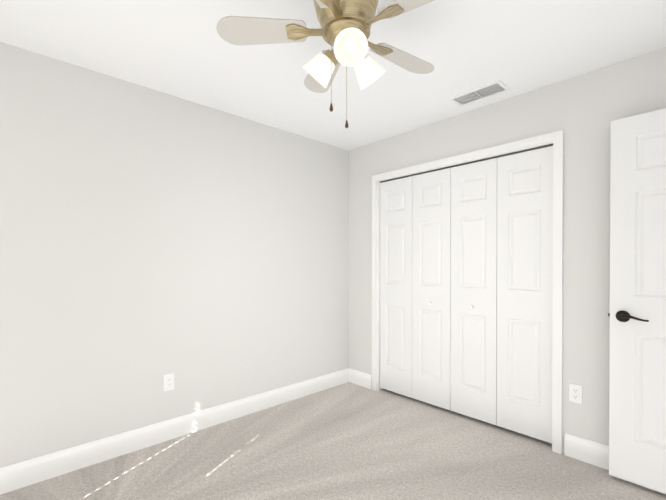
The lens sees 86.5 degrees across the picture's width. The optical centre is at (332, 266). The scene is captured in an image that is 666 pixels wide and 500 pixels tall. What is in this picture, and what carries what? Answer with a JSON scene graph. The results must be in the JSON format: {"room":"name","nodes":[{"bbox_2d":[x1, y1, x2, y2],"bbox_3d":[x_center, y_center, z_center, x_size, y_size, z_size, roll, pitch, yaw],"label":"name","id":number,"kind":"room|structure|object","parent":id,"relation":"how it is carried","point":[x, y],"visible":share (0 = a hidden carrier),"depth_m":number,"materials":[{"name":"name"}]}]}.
{"room":"empty bedroom","nodes":[
{"label":"empty bedroom","id":0,"kind":"room"},
{"bbox_2d":[0,42,348,467],"bbox_3d":[-0.799,0.001,2.910,4.250,2.440,0.100,0,1,-43],"label":"wall","id":1,"kind":"structure","parent":0,"point":[150,238],"depth_m":2.40,"materials":[{"name":"white paint"}]},
{"bbox_2d":[164,373,173,391],"bbox_3d":[-1.161,0.819,2.504,0.070,0.115,0.009,0,1,-43],"label":"outlet","id":2,"kind":"object","parent":1,"relation":"attached to","point":[168,382],"visible":1,"depth_m":2.50,"materials":[{"name":"white plastic"}]},
{"bbox_2d":[0,368,347,494],"bbox_3d":[-1.035,1.153,2.620,3.300,0.140,0.014,0,1,-43],"label":"baseboard","id":3,"kind":"structure","parent":1,"relation":"attached to","point":[19,475],"depth_m":2.40,"materials":[{"name":"white wood"}]},
{"bbox_2d":[0,382,665,499],"bbox_3d":[0.686,1.281,1.330,4.250,0.100,4.450,0,1,-43],"label":"floor","id":4,"kind":"structure","parent":0,"point":[348,441],"depth_m":2.20,"materials":[{"name":"carpet"}]},
{"bbox_2d":[0,0,665,150],"bbox_3d":[0.686,-1.258,1.313,4.250,0.100,4.450,0,1,-43],"label":"ceiling","id":5,"kind":"structure","parent":0,"point":[182,49],"depth_m":1.99,"materials":[{"name":"white paint"}]},
{"bbox_2d":[216,0,434,127],"bbox_3d":[0.086,-0.900,1.471,1.002,0.619,1.012,0,1,-43],"label":"ceiling fan","id":6,"kind":"object","parent":5,"relation":"hanging from","point":[344,31],"visible":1,"depth_m":1.45,"materials":[{"name":"beige wood"}]},
{"bbox_2d":[449,80,509,106],"bbox_3d":[1.029,-1.211,2.495,0.181,0.012,0.358,0,1,-43],"label":"ceiling vent","id":7,"kind":"object","parent":5,"relation":"in","point":[483,92],"visible":1,"depth_m":2.48,"materials":[{"name":"white metal"}]},
{"bbox_2d":[349,47,665,453],"bbox_3d":[1.688,0.006,2.190,0.100,2.440,4.350,0,1,-43],"label":"wall","id":8,"kind":"structure","parent":0,"point":[582,111],"depth_m":2.27,"materials":[{"name":"white paint"}]},
{"bbox_2d":[348,368,371,388],"bbox_3d":[0.282,1.146,3.618,0.014,0.140,0.295,0,1,-43],"label":"baseboard","id":9,"kind":"structure","parent":8,"relation":"attached to","point":[356,377],"depth_m":3.61,"materials":[{"name":"white wood"}]},
{"bbox_2d":[380,146,552,442],"bbox_3d":[0.968,0.183,2.921,0.065,2.015,1.494,0,1,-43],"label":"closet doors","id":10,"kind":"structure","parent":8,"relation":"in","point":[466,281],"depth_m":2.78,"materials":[{"name":"white wood"}]},
{"bbox_2d":[380,144,552,182],"bbox_3d":[0.981,-0.822,2.926,0.032,0.012,1.496,0,1,-43],"label":"track rail","id":11,"kind":"object","parent":8,"relation":"attached to","point":[535,148],"visible":0.5,"depth_m":2.77,"materials":[{"name":"grey metal"}]},
{"bbox_2d":[372,130,563,454],"bbox_3d":[0.980,0.166,2.932,0.123,2.110,1.620,0,1,-43],"label":"trim","id":12,"kind":"structure","parent":8,"relation":"attached to","point":[556,139],"depth_m":2.36,"materials":[{"name":"white wood"}]},
{"bbox_2d":[569,383,581,403],"bbox_3d":[1.550,0.812,2.262,0.009,0.115,0.070,0,1,-43],"label":"outlet","id":13,"kind":"object","parent":8,"relation":"attached to","point":[575,393],"visible":1,"depth_m":2.26,"materials":[{"name":"white plastic"}]},
{"bbox_2d":[564,433,608,469],"bbox_3d":[1.877,1.158,1.911,0.014,0.140,1.075,0,1,-43],"label":"baseboard","id":14,"kind":"structure","parent":8,"relation":"attached to","point":[591,452],"depth_m":2.21,"materials":[{"name":"white wood"}]},
{"bbox_3d":[1.041,0.018,0.319,3.400,2.440,0.100,0,1,-43],"label":"wall","id":15,"kind":"structure","parent":0,"visible":0},
{"bbox_2d":[608,108,665,493],"bbox_3d":[1.888,0.186,1.757,0.138,2.042,0.832,0,1,-43],"label":"bedroom door","id":16,"kind":"structure","parent":15,"relation":"in","point":[637,403],"depth_m":1.95,"materials":[{"name":"white wood"}]}
]}

